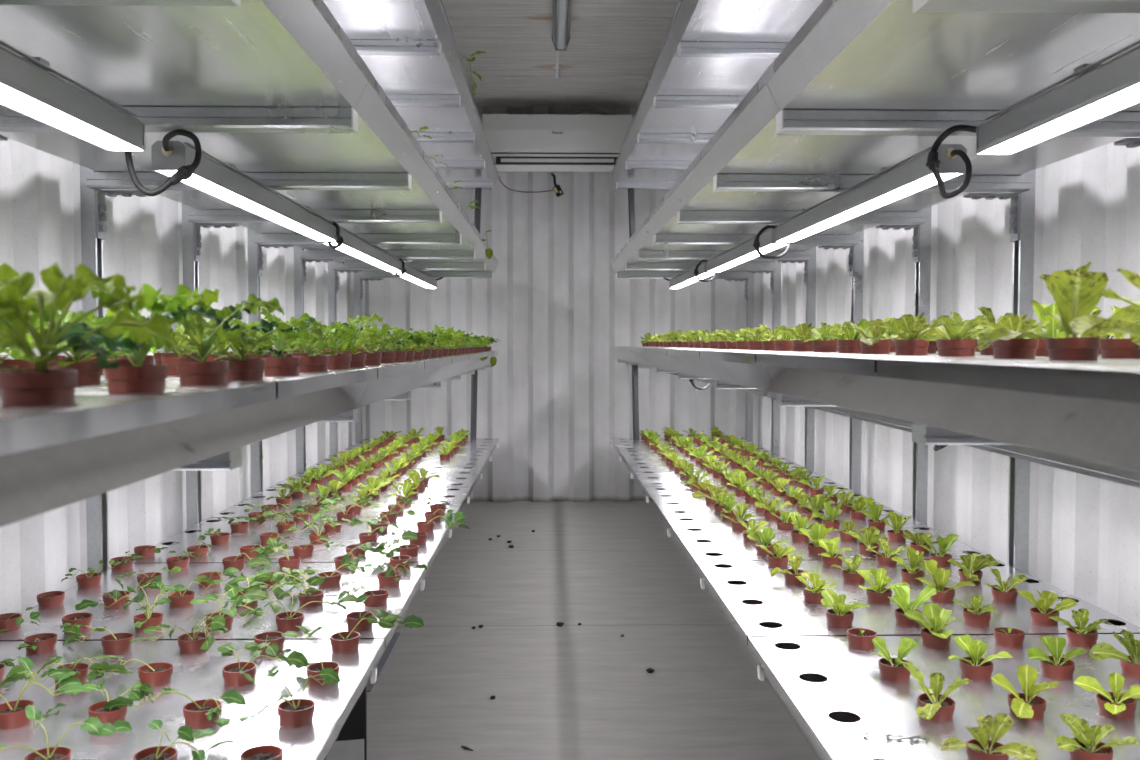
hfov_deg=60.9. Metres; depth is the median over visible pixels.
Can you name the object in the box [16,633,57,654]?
seedling
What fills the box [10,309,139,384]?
kale
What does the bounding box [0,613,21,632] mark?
pot
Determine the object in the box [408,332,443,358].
kale
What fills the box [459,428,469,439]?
lettuce
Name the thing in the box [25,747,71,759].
pot
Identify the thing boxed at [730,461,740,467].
pot
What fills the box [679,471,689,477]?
pot
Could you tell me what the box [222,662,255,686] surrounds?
pot
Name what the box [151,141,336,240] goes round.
lamp
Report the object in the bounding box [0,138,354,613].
wall
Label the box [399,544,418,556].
pot
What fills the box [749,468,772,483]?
lettuce
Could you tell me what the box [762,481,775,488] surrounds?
pot
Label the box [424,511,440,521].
pot
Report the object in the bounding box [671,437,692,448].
lettuce
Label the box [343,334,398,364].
kale
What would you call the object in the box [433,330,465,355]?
kale
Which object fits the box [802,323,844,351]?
lettuce
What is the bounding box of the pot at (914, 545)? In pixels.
[910,542,930,554]
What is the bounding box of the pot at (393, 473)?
[388,472,400,478]
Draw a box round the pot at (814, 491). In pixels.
[809,487,823,495]
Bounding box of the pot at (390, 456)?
[385,454,392,459]
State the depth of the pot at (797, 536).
2.73 m
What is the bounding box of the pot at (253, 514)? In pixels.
[248,512,264,521]
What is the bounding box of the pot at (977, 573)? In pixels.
[958,569,982,583]
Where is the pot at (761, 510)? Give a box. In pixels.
[755,503,770,512]
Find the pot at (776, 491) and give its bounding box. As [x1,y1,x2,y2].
[772,488,786,495]
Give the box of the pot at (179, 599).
[168,590,194,607]
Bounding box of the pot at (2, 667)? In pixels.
[0,663,4,683]
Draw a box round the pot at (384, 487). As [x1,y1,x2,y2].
[379,483,388,490]
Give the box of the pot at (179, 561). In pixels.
[166,556,189,569]
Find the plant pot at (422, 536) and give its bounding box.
[409,532,426,543]
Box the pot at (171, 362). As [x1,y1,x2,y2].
[162,357,200,375]
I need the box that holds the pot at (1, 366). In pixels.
[0,365,17,370]
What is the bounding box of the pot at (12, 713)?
[0,700,33,729]
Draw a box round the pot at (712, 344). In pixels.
[709,341,717,348]
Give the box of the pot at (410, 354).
[406,351,414,360]
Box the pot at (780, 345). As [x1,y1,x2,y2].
[774,340,792,350]
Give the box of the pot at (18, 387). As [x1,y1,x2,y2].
[0,369,77,405]
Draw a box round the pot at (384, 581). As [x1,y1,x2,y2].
[378,571,400,586]
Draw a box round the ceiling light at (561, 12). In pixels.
[552,0,571,50]
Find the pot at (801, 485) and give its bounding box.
[797,481,811,488]
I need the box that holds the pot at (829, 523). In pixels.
[822,519,839,528]
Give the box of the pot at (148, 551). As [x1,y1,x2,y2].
[134,545,155,558]
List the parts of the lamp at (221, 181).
plate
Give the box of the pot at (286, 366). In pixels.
[262,357,300,375]
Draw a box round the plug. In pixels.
[551,173,563,196]
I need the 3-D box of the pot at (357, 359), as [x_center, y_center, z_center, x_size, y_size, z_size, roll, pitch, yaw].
[-0.413,-0.022,1.838,0.054,0.054,0.054,-3,4,-36]
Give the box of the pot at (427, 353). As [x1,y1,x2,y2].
[420,350,431,358]
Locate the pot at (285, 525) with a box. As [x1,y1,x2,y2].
[277,521,295,532]
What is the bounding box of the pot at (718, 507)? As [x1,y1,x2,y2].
[713,503,726,512]
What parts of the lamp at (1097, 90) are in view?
plate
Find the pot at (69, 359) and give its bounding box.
[63,357,102,374]
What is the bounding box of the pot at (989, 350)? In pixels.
[981,344,992,354]
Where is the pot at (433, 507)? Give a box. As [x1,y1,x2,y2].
[430,504,445,513]
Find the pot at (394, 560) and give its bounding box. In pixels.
[390,555,410,569]
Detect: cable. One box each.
[125,129,201,195]
[327,221,343,248]
[394,258,405,276]
[689,379,709,389]
[694,260,716,281]
[753,225,790,258]
[926,125,976,198]
[933,445,947,450]
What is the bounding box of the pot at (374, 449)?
[367,447,376,451]
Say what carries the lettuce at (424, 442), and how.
on the tray at (460, 458)
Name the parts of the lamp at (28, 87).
plate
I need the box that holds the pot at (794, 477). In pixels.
[789,476,799,483]
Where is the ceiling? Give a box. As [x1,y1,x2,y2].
[442,0,678,107]
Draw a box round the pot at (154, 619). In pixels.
[134,612,162,631]
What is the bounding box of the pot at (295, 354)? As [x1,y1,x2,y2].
[288,352,313,356]
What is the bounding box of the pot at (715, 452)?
[712,450,721,454]
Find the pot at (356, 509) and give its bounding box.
[345,504,361,513]
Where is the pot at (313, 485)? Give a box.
[301,482,315,490]
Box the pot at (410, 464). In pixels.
[405,462,412,468]
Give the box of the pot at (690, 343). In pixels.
[688,341,693,347]
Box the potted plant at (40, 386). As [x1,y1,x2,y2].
[0,262,178,405]
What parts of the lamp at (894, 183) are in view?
plate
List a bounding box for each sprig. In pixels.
[863,732,897,739]
[896,735,929,741]
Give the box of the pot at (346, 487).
[340,482,351,490]
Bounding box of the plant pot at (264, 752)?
[240,745,282,759]
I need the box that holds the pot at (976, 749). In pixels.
[966,739,1008,759]
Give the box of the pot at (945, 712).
[917,693,954,721]
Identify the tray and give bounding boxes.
[0,0,367,108]
[0,82,447,209]
[0,380,369,526]
[0,382,275,455]
[0,562,428,647]
[0,639,384,759]
[100,368,376,398]
[134,517,453,567]
[154,357,451,368]
[154,361,424,378]
[171,531,441,693]
[197,478,474,545]
[210,487,470,521]
[236,195,479,250]
[269,466,482,491]
[310,450,491,469]
[311,0,374,88]
[323,0,446,40]
[324,442,491,484]
[324,688,363,759]
[332,240,497,273]
[342,438,498,453]
[357,364,448,407]
[360,26,478,132]
[373,79,422,157]
[418,122,497,185]
[421,150,450,196]
[439,0,449,30]
[442,355,468,363]
[442,358,479,379]
[450,192,468,222]
[461,353,481,359]
[468,82,480,124]
[469,218,481,240]
[475,354,497,368]
[478,352,490,356]
[481,122,490,153]
[485,351,497,355]
[490,153,497,174]
[610,438,767,453]
[611,123,705,185]
[611,152,619,175]
[611,240,777,273]
[611,251,619,263]
[611,346,648,350]
[611,350,737,362]
[613,445,787,484]
[619,450,798,469]
[620,124,631,153]
[620,237,630,253]
[620,347,630,351]
[630,465,842,490]
[631,83,646,125]
[631,219,647,240]
[631,347,682,352]
[633,27,775,133]
[633,196,879,250]
[633,352,816,371]
[635,477,916,542]
[644,486,903,520]
[646,192,667,222]
[646,348,708,354]
[647,29,668,86]
[664,515,995,566]
[667,349,937,358]
[668,0,681,32]
[668,151,700,197]
[671,84,1125,211]
[671,356,1025,392]
[672,0,822,42]
[672,528,1111,691]
[695,559,1139,645]
[700,351,979,363]
[701,81,758,158]
[748,634,1139,759]
[756,353,1139,375]
[758,0,836,90]
[765,365,1139,470]
[766,675,952,759]
[767,0,1139,111]
[877,359,1139,402]
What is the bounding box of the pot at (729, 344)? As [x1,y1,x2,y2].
[725,341,736,348]
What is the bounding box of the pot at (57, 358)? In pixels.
[39,355,65,368]
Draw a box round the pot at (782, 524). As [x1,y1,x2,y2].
[777,519,793,530]
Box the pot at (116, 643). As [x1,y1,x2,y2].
[101,633,133,653]
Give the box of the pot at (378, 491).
[366,490,379,497]
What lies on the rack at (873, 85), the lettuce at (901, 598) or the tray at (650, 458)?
the tray at (650, 458)
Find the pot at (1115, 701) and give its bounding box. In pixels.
[1096,692,1136,719]
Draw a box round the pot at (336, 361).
[320,354,350,368]
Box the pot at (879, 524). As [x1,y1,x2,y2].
[868,519,885,529]
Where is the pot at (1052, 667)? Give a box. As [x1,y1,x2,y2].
[1040,656,1074,679]
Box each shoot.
[412,126,431,138]
[429,155,447,165]
[448,180,462,188]
[461,51,485,94]
[465,200,480,210]
[482,230,492,258]
[490,350,496,365]
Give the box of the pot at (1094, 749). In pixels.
[1068,738,1112,759]
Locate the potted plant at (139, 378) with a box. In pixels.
[45,283,224,393]
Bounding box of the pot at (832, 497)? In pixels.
[829,495,837,503]
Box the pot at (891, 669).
[878,658,911,681]
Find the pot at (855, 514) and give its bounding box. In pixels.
[850,510,865,519]
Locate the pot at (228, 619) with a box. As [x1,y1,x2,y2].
[205,612,232,630]
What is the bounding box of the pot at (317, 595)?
[298,590,323,606]
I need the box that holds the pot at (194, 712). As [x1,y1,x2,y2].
[183,699,221,727]
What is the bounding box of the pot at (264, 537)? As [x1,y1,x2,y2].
[260,532,279,544]
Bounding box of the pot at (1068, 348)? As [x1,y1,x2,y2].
[1046,337,1099,360]
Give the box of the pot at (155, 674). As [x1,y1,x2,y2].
[138,662,172,686]
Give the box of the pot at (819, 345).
[812,340,837,351]
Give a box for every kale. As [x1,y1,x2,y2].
[0,309,59,370]
[0,333,35,369]
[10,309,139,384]
[27,314,65,368]
[56,312,140,374]
[82,343,112,368]
[102,316,189,359]
[104,315,153,364]
[118,346,155,353]
[135,288,284,384]
[153,345,177,363]
[161,329,193,361]
[162,319,225,375]
[174,320,229,360]
[176,323,196,353]
[177,332,257,360]
[182,307,324,379]
[221,321,275,355]
[225,320,278,358]
[232,307,315,375]
[251,320,322,357]
[286,318,337,355]
[287,323,346,371]
[287,342,306,352]
[288,317,321,356]
[290,313,370,368]
[323,315,367,353]
[324,313,397,366]
[335,325,364,353]
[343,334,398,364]
[354,339,376,352]
[360,325,413,362]
[372,328,424,361]
[387,331,432,360]
[405,331,434,359]
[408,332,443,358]
[419,325,458,356]
[426,329,452,357]
[428,326,464,354]
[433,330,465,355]
[435,334,460,355]
[449,333,468,354]
[457,330,479,352]
[457,336,474,353]
[458,333,472,353]
[467,335,480,352]
[469,336,482,352]
[473,338,485,351]
[477,338,488,351]
[479,337,492,351]
[480,336,496,350]
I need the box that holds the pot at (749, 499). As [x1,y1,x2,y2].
[744,495,757,503]
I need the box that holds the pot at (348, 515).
[336,511,353,521]
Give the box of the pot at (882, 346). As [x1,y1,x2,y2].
[860,340,890,353]
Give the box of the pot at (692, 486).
[691,482,701,489]
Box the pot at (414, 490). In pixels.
[406,489,417,497]
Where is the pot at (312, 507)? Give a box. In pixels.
[304,505,319,513]
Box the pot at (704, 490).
[698,488,710,494]
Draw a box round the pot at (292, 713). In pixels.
[277,698,314,727]
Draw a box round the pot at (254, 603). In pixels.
[236,591,257,607]
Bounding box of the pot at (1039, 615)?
[1030,607,1058,625]
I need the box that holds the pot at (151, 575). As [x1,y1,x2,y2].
[137,572,161,587]
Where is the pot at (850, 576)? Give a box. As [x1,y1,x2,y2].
[842,569,864,583]
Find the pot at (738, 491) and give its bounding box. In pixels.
[735,488,748,496]
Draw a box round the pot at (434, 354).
[431,350,437,357]
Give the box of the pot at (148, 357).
[117,355,153,359]
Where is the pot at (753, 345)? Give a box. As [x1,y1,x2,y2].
[748,341,762,349]
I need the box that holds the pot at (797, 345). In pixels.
[792,340,813,350]
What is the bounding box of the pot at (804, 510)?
[796,503,808,512]
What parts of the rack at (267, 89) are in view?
post, post, post, post, post, post, leg, leg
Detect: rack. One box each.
[0,0,498,759]
[611,0,1139,759]
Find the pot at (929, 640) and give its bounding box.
[921,628,950,648]
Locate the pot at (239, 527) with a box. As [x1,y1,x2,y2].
[230,522,248,532]
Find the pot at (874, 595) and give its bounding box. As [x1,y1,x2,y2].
[866,588,891,603]
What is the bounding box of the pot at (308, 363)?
[294,356,328,371]
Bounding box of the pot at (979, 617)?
[963,608,990,626]
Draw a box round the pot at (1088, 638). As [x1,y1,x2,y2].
[1066,627,1097,647]
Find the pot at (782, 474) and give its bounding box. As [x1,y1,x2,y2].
[778,471,789,477]
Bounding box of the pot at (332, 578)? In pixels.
[317,571,340,586]
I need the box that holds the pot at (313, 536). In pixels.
[309,532,328,543]
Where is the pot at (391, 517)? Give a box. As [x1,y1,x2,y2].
[380,511,396,521]
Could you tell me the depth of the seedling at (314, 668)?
1.61 m
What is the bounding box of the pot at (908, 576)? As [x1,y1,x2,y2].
[901,568,924,583]
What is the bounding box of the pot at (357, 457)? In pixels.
[353,454,363,460]
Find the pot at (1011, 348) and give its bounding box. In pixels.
[992,339,1038,358]
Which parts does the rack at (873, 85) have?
leg, leg, post, post, post, post, post, post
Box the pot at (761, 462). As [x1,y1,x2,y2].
[760,461,771,467]
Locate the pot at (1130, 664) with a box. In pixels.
[1120,655,1139,678]
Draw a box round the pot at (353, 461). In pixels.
[347,458,356,464]
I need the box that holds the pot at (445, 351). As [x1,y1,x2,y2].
[442,349,448,355]
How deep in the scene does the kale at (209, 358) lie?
1.51 m
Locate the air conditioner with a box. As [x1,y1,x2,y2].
[482,114,631,171]
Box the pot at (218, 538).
[210,532,229,544]
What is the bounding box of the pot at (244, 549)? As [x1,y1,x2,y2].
[240,545,260,557]
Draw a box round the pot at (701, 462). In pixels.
[700,461,708,467]
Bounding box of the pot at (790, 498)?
[783,495,797,503]
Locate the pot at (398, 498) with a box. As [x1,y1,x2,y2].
[396,496,411,504]
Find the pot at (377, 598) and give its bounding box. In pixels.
[363,590,387,606]
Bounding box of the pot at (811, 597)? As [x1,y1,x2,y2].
[803,587,824,604]
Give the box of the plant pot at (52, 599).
[37,591,64,608]
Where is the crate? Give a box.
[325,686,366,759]
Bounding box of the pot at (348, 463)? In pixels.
[340,462,350,468]
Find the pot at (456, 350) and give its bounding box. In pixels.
[447,348,458,354]
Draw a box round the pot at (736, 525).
[731,520,748,530]
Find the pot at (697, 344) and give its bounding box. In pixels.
[693,341,700,347]
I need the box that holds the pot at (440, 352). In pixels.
[427,349,442,356]
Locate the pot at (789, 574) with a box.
[784,569,805,584]
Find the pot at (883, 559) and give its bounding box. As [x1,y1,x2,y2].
[876,553,897,566]
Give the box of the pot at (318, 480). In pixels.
[311,477,323,485]
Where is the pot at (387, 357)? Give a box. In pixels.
[373,352,395,362]
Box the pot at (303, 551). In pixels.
[293,545,313,557]
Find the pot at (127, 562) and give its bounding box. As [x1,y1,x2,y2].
[110,556,133,570]
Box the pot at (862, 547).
[858,542,878,554]
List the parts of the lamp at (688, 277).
plate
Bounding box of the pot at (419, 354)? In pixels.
[405,350,423,359]
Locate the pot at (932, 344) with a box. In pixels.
[927,341,935,352]
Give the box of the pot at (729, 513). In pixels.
[721,510,736,520]
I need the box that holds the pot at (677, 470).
[674,466,683,472]
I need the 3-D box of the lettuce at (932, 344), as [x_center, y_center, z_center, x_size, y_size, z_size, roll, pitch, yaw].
[0.669,-0.071,1.854,0.074,0.100,0.114,-1,2,-16]
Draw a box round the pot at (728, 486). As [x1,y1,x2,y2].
[726,481,738,489]
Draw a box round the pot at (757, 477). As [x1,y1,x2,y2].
[754,476,765,483]
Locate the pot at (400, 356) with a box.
[390,351,406,361]
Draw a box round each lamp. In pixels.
[0,40,144,150]
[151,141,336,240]
[321,226,401,271]
[390,261,436,287]
[669,262,717,288]
[701,379,766,396]
[706,228,786,271]
[767,391,912,432]
[775,144,966,241]
[964,445,1139,487]
[976,39,1139,154]
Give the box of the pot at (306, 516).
[292,511,309,521]
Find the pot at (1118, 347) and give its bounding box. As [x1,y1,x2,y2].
[1099,338,1139,357]
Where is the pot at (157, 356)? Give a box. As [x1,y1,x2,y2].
[153,353,177,363]
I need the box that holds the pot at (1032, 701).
[1007,693,1045,720]
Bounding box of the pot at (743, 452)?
[739,450,748,454]
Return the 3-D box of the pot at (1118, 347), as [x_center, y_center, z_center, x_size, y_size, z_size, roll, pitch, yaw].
[0.693,-0.025,1.216,0.054,0.054,0.054,-3,2,-31]
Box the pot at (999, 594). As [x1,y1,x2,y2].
[991,587,1017,602]
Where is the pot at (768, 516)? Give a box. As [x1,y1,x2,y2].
[764,510,780,519]
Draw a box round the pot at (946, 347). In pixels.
[937,339,976,356]
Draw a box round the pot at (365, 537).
[359,532,377,543]
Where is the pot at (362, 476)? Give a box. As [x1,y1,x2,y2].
[356,472,367,478]
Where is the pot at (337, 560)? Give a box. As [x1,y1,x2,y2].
[334,556,355,569]
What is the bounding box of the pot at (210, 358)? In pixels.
[206,356,240,360]
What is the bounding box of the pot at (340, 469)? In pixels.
[330,467,342,472]
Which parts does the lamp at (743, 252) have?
plate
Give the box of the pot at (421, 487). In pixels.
[412,482,423,490]
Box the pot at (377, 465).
[371,462,381,468]
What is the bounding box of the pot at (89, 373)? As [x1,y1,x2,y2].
[48,361,101,384]
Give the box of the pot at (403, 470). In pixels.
[397,467,406,473]
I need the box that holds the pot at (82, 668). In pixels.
[55,663,88,686]
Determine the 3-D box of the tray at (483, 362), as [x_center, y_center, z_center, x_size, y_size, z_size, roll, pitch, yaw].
[-0.797,-0.099,4.972,0.781,0.050,1.405,0,2,-1]
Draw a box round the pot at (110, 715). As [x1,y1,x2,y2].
[88,699,127,724]
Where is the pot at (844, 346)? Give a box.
[837,340,860,352]
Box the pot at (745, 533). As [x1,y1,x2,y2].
[743,531,760,542]
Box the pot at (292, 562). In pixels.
[278,556,300,569]
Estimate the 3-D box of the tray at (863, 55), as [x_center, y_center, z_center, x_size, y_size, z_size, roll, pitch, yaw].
[0.751,-0.471,1.068,0.781,0.050,1.283,0,2,-1]
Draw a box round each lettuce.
[267,487,297,505]
[281,477,310,497]
[299,472,315,490]
[305,466,331,485]
[309,482,333,504]
[318,477,346,497]
[319,464,337,479]
[329,455,346,472]
[331,467,356,490]
[335,451,355,468]
[342,450,360,464]
[344,464,363,484]
[350,461,373,478]
[353,447,371,460]
[353,487,379,505]
[358,476,390,497]
[359,442,373,455]
[359,456,376,473]
[362,440,379,451]
[367,473,396,490]
[370,437,382,449]
[370,449,388,464]
[370,454,383,468]
[375,433,387,445]
[379,447,397,459]
[379,469,399,484]
[382,431,392,442]
[382,440,403,455]
[383,461,401,478]
[384,431,401,439]
[386,437,407,451]
[387,483,417,504]
[390,458,408,473]
[393,436,411,448]
[397,479,419,497]
[398,434,418,445]
[400,452,415,468]
[401,451,421,464]
[403,430,418,442]
[405,443,421,459]
[407,472,426,490]
[409,469,439,484]
[410,428,423,439]
[417,437,436,451]
[419,443,432,455]
[425,433,439,445]
[426,437,433,448]
[434,426,444,439]
[435,432,442,442]
[437,445,452,464]
[441,438,461,451]
[444,433,463,448]
[445,442,454,455]
[450,435,466,445]
[455,430,468,442]
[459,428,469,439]
[637,429,649,441]
[641,333,654,346]
[641,336,651,345]
[643,430,659,444]
[648,435,661,448]
[650,439,664,451]
[651,333,660,346]
[651,335,656,346]
[654,333,673,346]
[657,331,680,346]
[657,443,669,455]
[657,445,675,459]
[660,333,670,346]
[661,426,677,438]
[661,449,681,463]
[666,330,687,346]
[666,429,674,441]
[668,453,681,467]
[669,431,683,444]
[671,330,685,346]
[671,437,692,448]
[673,459,693,477]
[674,437,694,451]
[674,456,688,472]
[676,331,698,347]
[679,467,702,483]
[681,331,701,347]
[683,428,695,438]
[683,443,693,455]
[684,448,698,459]
[684,471,708,489]
[688,445,713,463]
[689,431,703,441]
[690,330,708,347]
[691,480,714,494]
[693,483,729,503]
[695,433,707,444]
[695,455,708,467]
[700,332,713,347]
[700,434,711,445]
[702,437,718,451]
[703,455,724,472]
[704,331,723,348]
[706,489,735,512]
[707,461,729,477]
[709,441,727,454]
[710,427,720,438]
[712,431,723,441]
[713,330,740,348]
[714,445,731,459]
[718,450,740,463]
[718,497,738,520]
[720,435,730,443]
[720,467,736,483]
[720,503,755,530]
[722,331,753,348]
[724,435,734,448]
[725,471,738,489]
[726,472,754,496]
[727,437,747,451]
[727,449,747,467]
[732,331,753,349]
[733,440,750,454]
[734,460,763,477]
[735,457,753,470]
[739,519,768,542]
[740,328,766,349]
[742,443,757,458]
[744,486,762,503]
[746,325,767,340]
[747,528,786,555]
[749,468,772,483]
[750,450,767,463]
[752,487,780,512]
[753,324,773,340]
[753,469,784,488]
[755,493,792,519]
[756,326,781,349]
[757,543,795,567]
[760,452,771,467]
[763,458,784,472]
[764,327,799,350]
[768,478,789,495]
[770,511,798,530]
[770,554,814,584]
[773,463,792,477]
[778,323,821,350]
[778,326,797,339]
[781,486,802,503]
[785,466,808,483]
[790,471,811,488]
[790,513,817,541]
[794,492,810,512]
[795,573,836,604]
[797,495,834,519]
[798,524,840,555]
[799,475,831,495]
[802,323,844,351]
[812,501,843,528]
[818,485,848,503]
[818,538,851,566]
[821,319,870,352]
[821,589,868,627]
[830,520,867,541]
[831,554,872,583]
[833,326,858,350]
[834,491,862,511]
[843,318,900,353]
[845,526,887,554]
[846,497,876,519]
[847,628,876,648]
[852,321,887,339]
[856,567,909,603]
[860,499,898,529]
[866,539,904,566]
[867,317,904,351]
[869,637,916,681]
[873,313,941,354]
[884,512,910,541]
[888,585,936,626]
[891,546,937,583]
[893,316,940,352]
[902,530,937,554]
[903,603,955,648]
[903,663,971,721]
[915,560,974,603]
[918,534,958,566]
[923,311,992,356]
[925,323,979,338]
[934,325,984,353]
[940,713,1036,759]
[947,553,998,583]
[949,634,1012,680]
[952,595,996,626]
[964,307,1011,354]
[965,326,985,350]
[974,313,1049,358]
[976,262,1139,360]
[984,569,1026,602]
[991,664,1059,720]
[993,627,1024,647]
[1016,590,1076,625]
[1024,319,1046,338]
[1025,303,1099,355]
[1027,636,1087,679]
[1048,608,1107,647]
[1056,713,1138,759]
[1057,310,1107,350]
[1068,269,1139,347]
[1074,672,1139,719]
[1088,629,1139,678]
[1098,335,1113,353]
[1099,307,1139,357]
[1132,339,1138,344]
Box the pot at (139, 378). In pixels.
[104,364,167,393]
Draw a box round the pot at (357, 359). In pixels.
[350,353,365,366]
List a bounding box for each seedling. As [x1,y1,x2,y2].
[0,607,40,632]
[0,655,131,688]
[0,656,89,729]
[0,658,14,683]
[0,703,131,759]
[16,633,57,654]
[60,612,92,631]
[61,560,120,587]
[62,623,133,653]
[75,575,187,631]
[83,679,177,724]
[85,657,172,686]
[103,686,245,727]
[110,551,143,570]
[116,566,183,587]
[129,595,261,653]
[133,720,233,759]
[134,545,167,558]
[149,575,222,607]
[166,551,208,569]
[187,539,215,557]
[189,572,267,607]
[197,567,239,591]
[198,528,229,544]
[204,594,282,630]
[217,642,307,686]
[218,516,256,532]
[222,553,270,569]
[228,568,280,590]
[239,582,361,630]
[239,663,340,727]
[240,544,276,557]
[243,567,324,606]
[244,507,269,521]
[247,537,300,569]
[248,503,292,512]
[248,504,331,532]
[251,632,284,657]
[258,535,343,557]
[260,532,290,544]
[275,511,309,521]
[279,557,384,592]
[281,611,401,652]
[283,512,341,543]
[292,495,346,513]
[295,659,339,685]
[303,519,341,532]
[317,498,377,521]
[321,490,372,513]
[323,586,387,606]
[334,542,385,572]
[338,594,423,630]
[340,512,399,531]
[351,519,417,543]
[356,497,414,521]
[367,547,410,569]
[377,540,418,556]
[378,559,426,586]
[417,510,469,531]
[424,509,463,521]
[425,496,447,513]
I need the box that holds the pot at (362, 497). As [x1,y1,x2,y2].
[357,496,371,505]
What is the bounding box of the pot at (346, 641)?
[330,631,359,652]
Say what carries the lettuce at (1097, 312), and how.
on the tray at (849, 363)
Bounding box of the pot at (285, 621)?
[276,611,303,630]
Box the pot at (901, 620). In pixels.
[895,608,922,626]
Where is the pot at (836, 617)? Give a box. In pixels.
[826,608,853,627]
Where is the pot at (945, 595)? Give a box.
[930,587,954,603]
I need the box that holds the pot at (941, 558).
[930,553,951,566]
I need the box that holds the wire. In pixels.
[499,176,553,192]
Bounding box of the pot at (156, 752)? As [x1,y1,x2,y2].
[133,746,177,759]
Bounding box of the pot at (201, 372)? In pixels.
[176,361,228,384]
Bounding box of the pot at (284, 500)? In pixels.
[276,496,291,505]
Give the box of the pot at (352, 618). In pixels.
[346,611,373,630]
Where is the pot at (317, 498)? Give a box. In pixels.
[316,497,331,504]
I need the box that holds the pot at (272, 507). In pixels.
[261,505,277,512]
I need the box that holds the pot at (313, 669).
[306,661,339,685]
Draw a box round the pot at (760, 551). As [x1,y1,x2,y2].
[756,543,774,555]
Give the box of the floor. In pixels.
[367,501,817,759]
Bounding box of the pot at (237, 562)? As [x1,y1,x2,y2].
[222,556,244,569]
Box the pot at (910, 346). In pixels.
[894,339,928,354]
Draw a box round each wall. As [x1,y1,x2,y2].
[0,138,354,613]
[361,105,746,501]
[753,137,1139,626]
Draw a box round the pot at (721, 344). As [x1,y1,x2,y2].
[718,341,725,348]
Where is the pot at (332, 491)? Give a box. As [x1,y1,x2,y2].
[328,489,341,497]
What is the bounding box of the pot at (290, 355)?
[264,353,293,357]
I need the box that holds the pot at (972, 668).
[959,657,993,680]
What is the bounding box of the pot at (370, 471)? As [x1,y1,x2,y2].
[364,467,374,473]
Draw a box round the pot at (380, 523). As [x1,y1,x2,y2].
[370,521,387,531]
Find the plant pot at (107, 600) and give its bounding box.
[103,591,129,607]
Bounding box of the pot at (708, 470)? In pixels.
[706,466,716,472]
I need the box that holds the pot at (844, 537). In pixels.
[839,530,857,541]
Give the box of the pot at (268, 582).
[261,572,280,586]
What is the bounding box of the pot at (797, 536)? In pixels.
[791,530,809,541]
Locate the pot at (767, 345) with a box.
[762,341,774,349]
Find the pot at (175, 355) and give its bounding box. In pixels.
[161,354,192,361]
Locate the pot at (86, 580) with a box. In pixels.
[76,572,101,587]
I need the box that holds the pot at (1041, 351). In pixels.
[1036,339,1048,355]
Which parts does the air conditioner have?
panel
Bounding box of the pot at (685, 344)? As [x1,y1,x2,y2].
[682,342,688,347]
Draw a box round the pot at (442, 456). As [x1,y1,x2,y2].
[440,454,450,464]
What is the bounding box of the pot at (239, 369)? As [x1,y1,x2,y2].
[220,359,265,379]
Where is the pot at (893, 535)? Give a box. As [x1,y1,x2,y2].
[887,530,905,541]
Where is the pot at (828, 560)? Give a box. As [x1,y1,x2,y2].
[821,554,842,566]
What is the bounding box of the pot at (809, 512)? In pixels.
[807,510,823,519]
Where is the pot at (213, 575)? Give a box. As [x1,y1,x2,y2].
[197,572,221,587]
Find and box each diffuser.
[0,84,138,149]
[161,171,333,240]
[325,243,398,271]
[394,273,434,287]
[672,273,713,288]
[709,244,785,271]
[778,174,956,241]
[981,83,1139,153]
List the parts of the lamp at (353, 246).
plate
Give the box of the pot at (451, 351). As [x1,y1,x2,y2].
[448,349,453,355]
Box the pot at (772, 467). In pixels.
[769,465,780,472]
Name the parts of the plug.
cord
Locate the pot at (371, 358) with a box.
[365,352,381,364]
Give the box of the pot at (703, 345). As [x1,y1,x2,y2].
[701,341,708,347]
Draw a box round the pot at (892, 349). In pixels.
[890,340,895,351]
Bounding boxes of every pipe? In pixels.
[553,51,560,77]
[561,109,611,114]
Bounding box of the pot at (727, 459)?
[724,457,732,463]
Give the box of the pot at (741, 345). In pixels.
[736,341,748,349]
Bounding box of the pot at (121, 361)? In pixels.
[108,359,153,364]
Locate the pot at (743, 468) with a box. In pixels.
[737,466,748,470]
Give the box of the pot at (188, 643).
[178,632,207,653]
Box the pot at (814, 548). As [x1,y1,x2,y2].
[807,542,826,555]
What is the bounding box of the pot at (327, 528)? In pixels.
[323,521,341,532]
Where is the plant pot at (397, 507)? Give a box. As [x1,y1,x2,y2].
[388,504,403,513]
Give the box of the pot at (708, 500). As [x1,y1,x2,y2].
[705,495,717,503]
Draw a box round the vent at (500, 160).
[496,156,616,164]
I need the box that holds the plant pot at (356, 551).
[346,544,365,557]
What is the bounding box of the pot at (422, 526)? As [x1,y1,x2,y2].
[417,521,434,531]
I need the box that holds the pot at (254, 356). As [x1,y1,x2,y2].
[245,354,272,358]
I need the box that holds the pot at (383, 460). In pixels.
[375,458,386,464]
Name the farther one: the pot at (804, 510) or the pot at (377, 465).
the pot at (377, 465)
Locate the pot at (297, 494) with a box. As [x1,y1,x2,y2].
[290,489,303,497]
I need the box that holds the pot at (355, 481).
[349,478,358,484]
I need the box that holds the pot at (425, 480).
[419,477,428,484]
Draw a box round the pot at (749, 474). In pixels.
[746,471,756,477]
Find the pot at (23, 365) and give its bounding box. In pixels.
[0,359,35,369]
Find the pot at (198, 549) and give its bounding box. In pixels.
[187,545,208,557]
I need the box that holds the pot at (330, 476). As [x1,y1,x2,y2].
[321,472,333,479]
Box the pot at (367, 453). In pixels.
[361,450,370,455]
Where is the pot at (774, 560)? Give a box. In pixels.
[767,554,788,567]
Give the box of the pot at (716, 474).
[712,471,723,477]
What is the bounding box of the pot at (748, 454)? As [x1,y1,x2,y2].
[746,453,756,458]
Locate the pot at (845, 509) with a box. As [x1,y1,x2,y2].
[837,503,853,511]
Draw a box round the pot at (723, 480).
[720,476,728,483]

